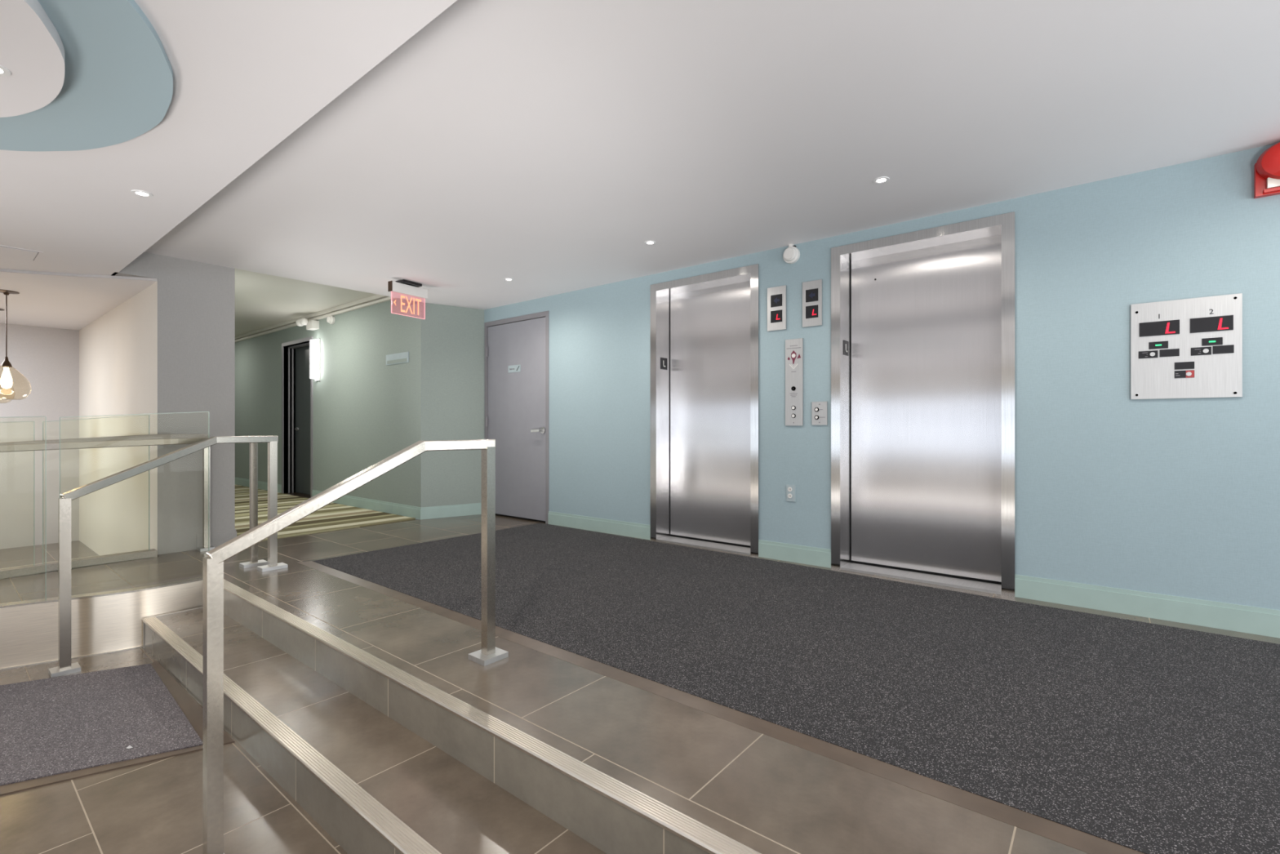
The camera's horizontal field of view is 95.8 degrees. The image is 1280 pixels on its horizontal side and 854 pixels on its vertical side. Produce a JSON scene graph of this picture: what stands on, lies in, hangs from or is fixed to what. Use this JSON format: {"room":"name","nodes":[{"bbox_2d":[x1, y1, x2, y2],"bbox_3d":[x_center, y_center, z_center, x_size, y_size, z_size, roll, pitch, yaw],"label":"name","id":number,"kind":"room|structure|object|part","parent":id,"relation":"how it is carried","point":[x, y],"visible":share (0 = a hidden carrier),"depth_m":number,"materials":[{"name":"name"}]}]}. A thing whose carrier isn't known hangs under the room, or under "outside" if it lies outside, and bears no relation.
{"room":"lobby","nodes":[
{"label":"lobby","id":0,"kind":"room"},
{"bbox_2d":[0,323,79,549],"bbox_3d":[-8.559,0.065,4.543,0.120,2.551,6.288,0,0,39],"label":"wall","id":1,"kind":"structure","parent":0,"point":[48,357],"depth_m":6.56,"materials":[{"name":"white paint"}]},
{"bbox_2d":[79,281,157,557],"bbox_3d":[-5.155,0.100,5.736,3.668,2.481,0.150,0,0,39],"label":"wall","id":2,"kind":"structure","parent":0,"point":[118,349],"depth_m":5.43,"materials":[{"name":"beige paint"}]},
{"bbox_2d":[110,252,235,554],"bbox_3d":[-3.763,-0.275,4.684,0.180,2.550,0.766,0,0,39],"label":"wall","id":3,"kind":"structure","parent":0,"point":[196,300],"depth_m":4.70,"materials":[{"name":"grey paint"}]},
{"bbox_2d":[1,548,154,578],"bbox_3d":[-4.991,1.145,2.831,0.040,0.391,4.132,0,0,35],"label":"trim","id":4,"kind":"structure","parent":3,"relation":"attached to","point":[149,548],"depth_m":4.22,"materials":[{"name":"silver metal"}]},
{"bbox_2d":[0,268,157,280],"bbox_3d":[-4.872,-1.150,3.961,2.447,0.020,0.302,0,0,-34],"label":"trim","id":5,"kind":"structure","parent":3,"relation":"attached to","point":[1,269],"depth_m":4.38,"materials":[{"name":"white paint"}]},
{"bbox_2d":[196,528,236,549],"bbox_3d":[-3.597,0.935,4.879,0.192,0.130,0.279,0,0,39],"label":"baseboard","id":6,"kind":"object","parent":3,"relation":"attached to","point":[218,538],"visible":0.68,"depth_m":4.82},
{"bbox_2d":[0,540,347,853],"bbox_3d":[-3.331,1.391,0.534,13.050,0.100,5.838,0,0,39],"label":"floor","id":7,"kind":"structure","parent":0,"point":[156,806],"depth_m":2.03,"materials":[{"name":"tile"}]},
{"bbox_2d":[0,660,234,795],"bbox_3d":[-2.926,1.336,2.452,1.865,0.010,1.528,0,0,39],"label":"entrance mat","id":8,"kind":"object","parent":7,"relation":"on","point":[68,727],"visible":0.91,"depth_m":2.58,"materials":[{"name":"carpet"}]},
{"bbox_2d":[48,435,288,677],"bbox_3d":[-2.867,0.701,3.634,0.125,1.279,1.223,0,0,31],"label":"handrail","id":9,"kind":"object","parent":7,"relation":"on","point":[64,666],"visible":1,"depth_m":3.26,"materials":[{"name":"metal"}]},
{"bbox_3d":[-3.150,0.865,3.166,0.046,0.951,0.046,0,0,39],"label":"post","id":10,"kind":"part","parent":9,"relation":"part of","materials":[{"name":"metal"}]},
{"bbox_3d":[-3.150,1.330,3.166,0.110,0.022,0.115,0,0,39],"label":"plate","id":11,"kind":"part","parent":9,"relation":"part of","materials":[{"name":"metal"}]},
{"bbox_3d":[-2.882,0.236,3.638,0.077,0.349,1.118,0,0,31],"label":"rail","id":12,"kind":"part","parent":9,"relation":"part of","materials":[{"name":"metal"}]},
{"bbox_3d":[-2.596,0.550,4.084,0.046,0.900,0.046,0,0,39],"label":"post","id":13,"kind":"part","parent":9,"relation":"part of","materials":[{"name":"metal"}]},
{"bbox_3d":[-2.596,0.989,4.084,0.100,0.022,0.160,0,0,39],"label":"plate","id":14,"kind":"part","parent":9,"relation":"part of","materials":[{"name":"metal"}]},
{"bbox_2d":[203,439,508,853],"bbox_3d":[-0.959,0.697,2.145,0.118,1.287,1.065,0,0,40],"label":"handrail","id":15,"kind":"object","parent":7,"relation":"on","point":[213,564],"visible":1,"depth_m":1.82,"materials":[{"name":"metal"}]},
{"bbox_3d":[-1.313,0.870,1.779,0.042,0.941,0.042,0,0,39],"label":"post","id":16,"kind":"part","parent":15,"relation":"part of","materials":[{"name":"metal"}]},
{"bbox_3d":[-0.988,0.239,2.153,0.061,0.370,1.021,0,0,42],"label":"rail","id":17,"kind":"part","parent":15,"relation":"part of","materials":[{"name":"metal"}]},
{"bbox_3d":[-0.657,0.989,2.503,0.115,0.022,0.125,0,0,39],"label":"plate","id":18,"kind":"part","parent":15,"relation":"part of","materials":[{"name":"metal"}]},
{"bbox_3d":[-0.657,0.542,2.503,0.042,0.915,0.042,0,0,39],"label":"post","id":19,"kind":"part","parent":15,"relation":"part of","materials":[{"name":"metal"}]},
{"bbox_2d":[0,0,457,330],"bbox_3d":[-3.362,-1.349,0.496,13.050,0.502,5.738,0,0,39],"label":"ceiling","id":20,"kind":"structure","parent":0,"point":[247,74],"depth_m":2.08,"materials":[{"name":"paint"}]},
{"bbox_2d":[0,65,11,76],"bbox_3d":[-1.981,-1.097,1.765,0.084,0.004,0.084,0,0,39],"label":"recessed light","id":21,"kind":"object","parent":20,"relation":"in","point":[4,71],"visible":1,"depth_m":1.78,"materials":[{"name":"white metal"}]},
{"bbox_2d":[0,289,31,399],"bbox_3d":[-5.328,-0.685,4.862,0.292,0.910,0.292,0,0,39],"label":"pendant lamp","id":22,"kind":"object","parent":20,"relation":"hanging from","point":[6,381],"visible":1,"depth_m":4.85,"materials":[{"name":"clear glass"}]},
{"bbox_2d":[0,356,12,367],"bbox_3d":[-5.328,-0.547,4.862,0.068,0.085,0.068,0,0,39],"label":"socket","id":23,"kind":"object","parent":22,"relation":"attached to","point":[6,363],"depth_m":4.85,"materials":[{"name":"brown metal"}]},
{"bbox_3d":[-5.328,-0.845,4.862,0.007,0.570,0.007,0,0,16],"label":"cord","id":24,"kind":"part","parent":22,"relation":"part of","materials":[{"name":"brown metal"}]},
{"bbox_3d":[-5.328,-0.410,4.862,0.072,0.180,0.072,0,0,39],"label":"bulb","id":25,"kind":"part","parent":22,"relation":"part of","materials":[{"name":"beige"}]},
{"bbox_3d":[-5.328,-0.375,4.862,0.292,0.290,0.292,0,0,39],"label":"lamp shade","id":26,"kind":"part","parent":22,"relation":"part of","materials":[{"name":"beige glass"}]},
{"bbox_2d":[0,244,43,262],"bbox_3d":[-4.213,-1.159,3.791,0.340,0.009,0.390,0,0,39],"label":"access hatch","id":27,"kind":"object","parent":20,"relation":"attached to","point":[5,251],"visible":1,"depth_m":3.85,"materials":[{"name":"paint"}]},
{"bbox_2d":[130,190,153,197],"bbox_3d":[-2.472,-1.159,2.871,0.084,0.004,0.084,0,0,39],"label":"recessed light","id":28,"kind":"object","parent":20,"relation":"in","point":[139,193],"visible":1,"depth_m":2.87,"materials":[{"name":"white metal"}]},
{"bbox_2d":[144,623,401,853],"bbox_3d":[0.186,1.258,0.988,8.155,0.174,0.101,0,0,39],"label":"stair riser","id":29,"kind":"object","parent":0,"point":[348,829],"depth_m":2.12,"materials":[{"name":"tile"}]},
{"bbox_2d":[235,268,377,336],"bbox_3d":[-6.459,-1.600,8.536,9.217,0.100,2.127,0,0,39],"label":"ceiling","id":30,"kind":"structure","parent":0,"point":[262,300],"depth_m":6.97,"materials":[{"name":"paint"}]},
{"bbox_2d":[235,297,420,504],"bbox_3d":[-6.007,-0.275,9.371,8.868,2.550,0.260,0,0,39],"label":"wall","id":31,"kind":"structure","parent":0,"point":[358,398],"depth_m":7.42,"materials":[{"name":"green paint"}]},
{"bbox_2d":[281,336,312,497],"bbox_3d":[-4.897,-0.128,8.421,1.090,2.255,0.220,0,0,39],"label":"door","id":32,"kind":"structure","parent":31,"relation":"in","point":[302,445],"depth_m":8.67,"materials":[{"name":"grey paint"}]},
{"bbox_2d":[295,317,319,330],"bbox_3d":[-4.555,-1.410,7.912,0.319,0.150,0.180,0,0,39],"label":"emergency light","id":33,"kind":"object","parent":31,"relation":"attached to","point":[312,325],"visible":1,"depth_m":7.86,"materials":[{"name":"white plastic"}]},
{"bbox_2d":[310,338,319,381],"bbox_3d":[-4.421,-0.915,7.864,0.130,0.570,0.085,0,0,39],"label":"wall sconce","id":34,"kind":"object","parent":31,"relation":"attached to","point":[314,344],"visible":1,"depth_m":7.83,"materials":[{"name":"white glass"}]},
{"bbox_3d":[-4.400,-0.915,7.890,0.130,0.570,0.020,0,0,39],"label":"plate","id":35,"kind":"part","parent":34,"relation":"part of","materials":[{"name":"white metal"}]},
{"bbox_2d":[235,294,397,342],"bbox_3d":[-5.970,-1.506,9.139,9.218,0.087,0.055,0,0,39],"label":"cable raceway","id":36,"kind":"object","parent":31,"relation":"attached to","point":[376,299],"visible":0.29,"depth_m":7.70,"materials":[{"name":"paint"}]},
{"bbox_2d":[235,477,421,519],"bbox_3d":[-5.952,0.935,9.152,9.230,0.130,0.012,0,0,39],"label":"baseboard","id":37,"kind":"structure","parent":31,"relation":"attached to","point":[406,510],"depth_m":6.96,"materials":[{"name":"paint"}]},
{"bbox_2d":[326,315,334,324],"bbox_3d":[-4.061,-1.406,7.585,0.110,0.112,0.066,0,0,39],"label":"fire alarm","id":38,"kind":"object","parent":31,"relation":"attached to","point":[331,319],"visible":1,"depth_m":7.56,"materials":[{"name":"white plastic"}]},
{"bbox_2d":[386,351,408,364],"bbox_3d":[-2.759,-0.776,6.564,0.490,0.117,0.013,0,0,39],"label":"wall sign","id":39,"kind":"object","parent":31,"relation":"attached to","point":[401,357],"visible":1,"depth_m":6.55,"materials":[{"name":"silver metal"}]},
{"bbox_2d":[155,607,606,853],"bbox_3d":[0.260,1.256,1.096,8.175,0.170,0.361,0,0,39],"label":"stair tread","id":40,"kind":"structure","parent":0,"point":[455,808],"depth_m":2.02,"materials":[{"name":"tile"}]},
{"bbox_2d":[142,618,145,648],"bbox_3d":[-3.014,1.254,3.514,0.010,0.173,0.009,0,0,39],"label":"trim","id":41,"kind":"structure","parent":40,"relation":"attached to","point":[144,619],"depth_m":3.51,"materials":[{"name":"metal"}]},
{"bbox_2d":[143,606,203,618],"bbox_3d":[-2.916,1.168,3.656,0.010,0.005,0.341,0,0,39],"label":"trim","id":42,"kind":"structure","parent":40,"relation":"on","point":[199,606],"depth_m":3.64,"materials":[{"name":"metal"}]},
{"bbox_2d":[142,616,441,853],"bbox_3d":[0.161,1.175,0.973,8.175,0.016,0.060,0,0,39],"label":"stair nosing","id":43,"kind":"structure","parent":40,"relation":"on","point":[391,828],"depth_m":2.00,"materials":[{"name":"metal"}]},
{"bbox_2d":[404,302,484,506],"bbox_3d":[-2.124,-0.175,6.687,0.546,2.350,0.975,0,0,39],"label":"wall","id":44,"kind":"structure","parent":0,"point":[444,371],"depth_m":6.43,"materials":[{"name":"green paint"}]},
{"bbox_2d":[420,502,481,519],"bbox_3d":[-2.082,0.935,6.452,0.714,0.130,0.013,0,0,-35],"label":"baseboard","id":45,"kind":"structure","parent":44,"relation":"attached to","point":[454,510],"depth_m":6.43,"materials":[{"name":"paint"}]},
{"bbox_2d":[223,589,709,853],"bbox_3d":[0.394,1.091,1.258,8.170,0.179,0.101,0,0,39],"label":"step riser","id":46,"kind":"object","parent":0,"point":[606,824],"depth_m":1.94,"materials":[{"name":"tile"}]},
{"bbox_2d":[0,514,1279,853],"bbox_3d":[-4.012,1.060,4.103,18.600,0.120,7.327,0,0,39],"label":"floor","id":47,"kind":"structure","parent":0,"point":[767,794],"depth_m":1.99,"materials":[{"name":"tile"}]},
{"bbox_2d":[0,548,156,578],"bbox_3d":[-4.952,0.975,2.799,0.120,0.050,4.137,0,0,35],"label":"curb","id":48,"kind":"object","parent":47,"relation":"on","point":[121,557],"visible":1,"depth_m":4.14,"materials":[{"name":"tile"}]},
{"bbox_2d":[0,421,34,565],"bbox_3d":[-4.460,0.455,3.525,0.012,0.990,1.069,0,0,36],"label":"glass panel","id":49,"kind":"object","parent":48,"relation":"on","point":[15,421],"visible":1,"depth_m":3.95,"materials":[{"name":"clear glass"}]},
{"bbox_2d":[42,414,149,564],"bbox_3d":[-3.956,0.427,4.228,0.012,1.046,0.579,0,0,36],"label":"glass panel","id":50,"kind":"object","parent":48,"relation":"on","point":[140,415],"visible":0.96,"depth_m":4.14,"materials":[{"name":"clear glass"}]},
{"bbox_2d":[0,580,203,668],"bbox_3d":[-4.379,1.168,2.383,4.202,0.337,0.213,0,0,-44],"label":"fascia","id":51,"kind":"object","parent":47,"relation":"attached to","point":[28,633],"visible":0.81,"depth_m":3.39,"materials":[{"name":"metal"}]},
{"bbox_2d":[0,645,142,670],"bbox_3d":[-4.370,1.338,2.376,4.201,0.006,0.205,0,0,-44],"label":"trim","id":52,"kind":"structure","parent":51,"relation":"attached to","point":[139,646],"depth_m":3.35,"materials":[{"name":"metal"}]},
{"bbox_2d":[0,576,203,608],"bbox_3d":[-4.399,0.995,2.399,4.209,0.010,0.272,0,0,-44],"label":"trim","id":53,"kind":"structure","parent":51,"relation":"on","point":[199,578],"depth_m":3.44,"materials":[{"name":"metal"}]},
{"bbox_2d":[0,416,46,598],"bbox_3d":[-3.819,0.465,2.987,1.051,1.054,0.012,0,0,-42],"label":"glass panel","id":54,"kind":"object","parent":53,"relation":"on","point":[20,416],"visible":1,"depth_m":3.33,"materials":[{"name":"clear glass"}]},
{"bbox_2d":[0,433,215,551],"bbox_3d":[-4.528,0.527,3.329,0.138,0.945,3.504,0,0,35],"label":"handrail","id":55,"kind":"object","parent":47,"relation":"on","point":[205,451],"visible":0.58,"depth_m":4.63,"materials":[{"name":"metal"}]},
{"bbox_3d":[-4.513,0.138,3.293,0.059,0.165,3.463,0,0,35],"label":"rail","id":56,"kind":"part","parent":55,"relation":"part of","materials":[{"name":"metal"}]},
{"bbox_3d":[-3.527,0.545,4.702,0.040,0.910,0.040,0,0,39],"label":"post","id":57,"kind":"part","parent":55,"relation":"part of","materials":[{"name":"metal"}]},
{"bbox_3d":[-3.527,0.989,4.702,0.080,0.022,0.100,0,0,39],"label":"plate","id":58,"kind":"part","parent":55,"relation":"part of","materials":[{"name":"metal"}]},
{"bbox_2d":[0,437,267,568],"bbox_3d":[-3.984,0.536,2.941,0.127,0.928,3.594,0,0,44],"label":"handrail","id":59,"kind":"object","parent":47,"relation":"on","point":[254,562],"visible":0.72,"depth_m":3.80,"materials":[{"name":"metal"}]},
{"bbox_3d":[-4.004,0.146,2.917,0.118,0.148,3.533,0,0,44],"label":"rail","id":60,"kind":"part","parent":59,"relation":"part of","materials":[{"name":"metal"}]},
{"bbox_3d":[-2.792,0.989,4.179,0.100,0.022,0.150,0,0,39],"label":"plate","id":61,"kind":"part","parent":59,"relation":"part of","materials":[{"name":"metal"}]},
{"bbox_3d":[-2.792,0.555,4.179,0.040,0.890,0.040,0,0,39],"label":"post","id":62,"kind":"part","parent":59,"relation":"part of","materials":[{"name":"metal"}]},
{"bbox_2d":[59,411,208,551],"bbox_3d":[-3.153,0.443,3.646,0.012,1.098,0.721,0,0,39],"label":"glass panel","id":63,"kind":"object","parent":47,"relation":"on","point":[197,411],"visible":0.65,"depth_m":3.80,"materials":[{"name":"clear glass"}]},
{"bbox_2d":[235,484,415,540],"bbox_3d":[-6.496,0.998,8.495,9.210,0.011,1.697,0,0,39],"label":"carpet","id":64,"kind":"object","parent":47,"relation":"on","point":[333,516],"visible":0.29,"depth_m":6.36,"materials":[{"name":"carpet"}]},
{"bbox_2d":[223,578,761,853],"bbox_3d":[0.365,1.004,1.246,8.200,0.016,0.060,0,0,39],"label":"stair nosing","id":65,"kind":"structure","parent":47,"relation":"on","point":[697,833],"depth_m":1.79,"materials":[{"name":"metal"}]},
{"bbox_2d":[297,523,1279,853],"bbox_3d":[1.264,0.995,2.642,7.960,0.010,2.273,0,0,39],"label":"entrance mat","id":66,"kind":"object","parent":47,"relation":"on","point":[1090,733],"visible":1,"depth_m":2.32,"materials":[{"name":"carpet"}]},
{"bbox_2d":[144,0,1279,309],"bbox_3d":[0.806,-1.450,2.729,9.382,0.200,3.438,0,0,39],"label":"ceiling","id":67,"kind":"structure","parent":0,"point":[541,145],"depth_m":2.64,"materials":[{"name":"paint"}]},
{"bbox_2d":[387,279,427,319],"bbox_3d":[-2.159,-1.192,5.397,0.120,0.317,0.393,0,0,32],"label":"exit sign","id":68,"kind":"object","parent":67,"relation":"hanging from","point":[403,286],"visible":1,"depth_m":5.37,"materials":[{"name":"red plastic"}]},
{"bbox_2d":[644,240,655,244],"bbox_3d":[0.075,-1.349,4.232,0.084,0.004,0.084,0,0,39],"label":"recessed light","id":69,"kind":"object","parent":67,"relation":"in","point":[648,242],"visible":1,"depth_m":4.23,"materials":[{"name":"white metal"}]},
{"bbox_2d":[872,176,889,183],"bbox_3d":[1.319,-1.349,3.160,0.084,0.004,0.084,0,0,39],"label":"recessed light","id":70,"kind":"object","parent":67,"relation":"in","point":[880,180],"visible":1,"depth_m":3.16,"materials":[{"name":"white metal"}]},
{"bbox_2d":[484,143,1279,609],"bbox_3d":[1.794,-0.175,3.948,9.382,2.350,0.300,0,0,39],"label":"wall","id":71,"kind":"structure","parent":0,"point":[1180,497],"depth_m":3.21,"materials":[{"name":"blue paint"}]},
{"bbox_2d":[484,311,549,524],"bbox_3d":[-1.345,-0.100,6.333,1.089,2.200,0.183,0,0,39],"label":"door","id":72,"kind":"structure","parent":71,"relation":"in","point":[517,348],"depth_m":6.28,"materials":[{"name":"grey paint"}]},
{"bbox_3d":[-1.063,0.035,6.032,0.156,0.068,0.068,0,0,39],"label":"handle","id":73,"kind":"part","parent":72,"relation":"part of","materials":[{"name":"metal"}]},
{"bbox_2d":[650,263,759,556],"bbox_3d":[0.597,-0.129,4.903,1.056,2.257,0.302,0,0,39],"label":"elevator door","id":74,"kind":"structure","parent":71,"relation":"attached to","point":[704,328],"depth_m":4.96,"materials":[{"name":"metal"}]},
{"bbox_3d":[0.560,0.992,4.861,0.923,0.016,0.190,0,0,39],"label":"sill","id":75,"kind":"part","parent":74,"relation":"part of","materials":[{"name":"metal"}]},
{"bbox_3d":[0.641,-0.122,4.951,0.919,2.185,0.032,0,0,39],"label":"door panel","id":76,"kind":"part","parent":74,"relation":"part of","materials":[{"name":"metal"}]},
{"bbox_2d":[767,284,786,331],"bbox_3d":[1.032,-0.893,4.362,0.151,0.327,0.016,0,0,39],"label":"lantern","id":77,"kind":"object","parent":71,"relation":"attached to","point":[777,295],"visible":1,"depth_m":4.35,"materials":[{"name":"metal"}]},
{"bbox_2d":[786,484,795,501],"bbox_3d":[1.120,0.491,4.294,0.070,0.122,0.010,0,0,39],"label":"wall outlet","id":78,"kind":"object","parent":71,"relation":"attached to","point":[790,489],"visible":1,"depth_m":4.29,"materials":[{"name":"white plastic"}]},
{"bbox_2d":[782,244,799,263],"bbox_3d":[1.110,-1.280,4.266,0.124,0.140,0.066,0,0,39],"label":"fire alarm","id":79,"kind":"object","parent":71,"relation":"attached to","point":[791,255],"visible":1,"depth_m":4.24,"materials":[{"name":"white plastic"}]},
{"bbox_2d":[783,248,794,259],"bbox_3d":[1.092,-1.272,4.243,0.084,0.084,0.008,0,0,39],"label":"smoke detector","id":80,"kind":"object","parent":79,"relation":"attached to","point":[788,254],"depth_m":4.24,"materials":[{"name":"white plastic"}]},
{"bbox_2d":[785,337,803,425],"bbox_3d":[1.138,-0.330,4.273,0.136,0.640,0.020,0,0,39],"label":"station","id":81,"kind":"object","parent":71,"relation":"attached to","point":[793,347],"visible":1,"depth_m":4.27,"materials":[{"name":"metal"}]},
{"bbox_2d":[802,279,822,327],"bbox_3d":[1.247,-0.893,4.188,0.146,0.327,0.016,0,0,39],"label":"lantern","id":82,"kind":"object","parent":71,"relation":"attached to","point":[811,290],"visible":1,"depth_m":4.18,"materials":[{"name":"metal"}]},
{"bbox_2d":[811,401,827,425],"bbox_3d":[1.288,-0.098,4.153,0.113,0.168,0.018,0,0,39],"label":"switch plate","id":83,"kind":"object","parent":71,"relation":"attached to","point":[819,409],"visible":1,"depth_m":4.15,"materials":[{"name":"metal"}]},
{"bbox_2d":[547,511,1279,638],"bbox_3d":[2.199,0.935,3.419,8.086,0.130,0.012,0,0,39],"label":"baseboard","id":84,"kind":"structure","parent":71,"relation":"attached to","point":[1218,615],"depth_m":3.16,"materials":[{"name":"paint"}]},
{"bbox_2d":[831,211,1015,596],"bbox_3d":[1.875,-0.134,3.868,1.099,2.268,0.302,0,0,39],"label":"elevator","id":85,"kind":"object","parent":71,"relation":"attached to","point":[923,322],"visible":0.99,"depth_m":3.88,"materials":[{"name":"metal"}]},
{"bbox_3d":[1.839,0.992,3.825,0.966,0.016,0.190,0,0,39],"label":"sill","id":86,"kind":"part","parent":85,"relation":"part of","materials":[{"name":"metal"}]},
{"bbox_2d":[1130,293,1242,399],"bbox_3d":[2.775,-0.400,2.949,0.414,0.505,0.018,0,0,39],"label":"panel","id":87,"kind":"object","parent":71,"relation":"attached to","point":[1192,348],"visible":1,"depth_m":2.94,"materials":[{"name":"metal"}]},
{"bbox_2d":[1253,142,1279,198],"bbox_3d":[3.047,-1.225,2.679,0.268,0.240,0.096,0,0,39],"label":"fire alarm","id":88,"kind":"object","parent":71,"relation":"attached to","point":[1267,167],"visible":1,"depth_m":2.72,"materials":[{"name":"red plastic"}]},
{"bbox_2d":[1263,186,1279,193],"bbox_3d":[3.055,-1.119,2.680,0.225,0.015,0.022,0,0,39],"label":"fire alarm","id":89,"kind":"object","parent":88,"relation":"on","point":[1266,189],"depth_m":2.73,"materials":[{"name":"red plastic"}]}
]}

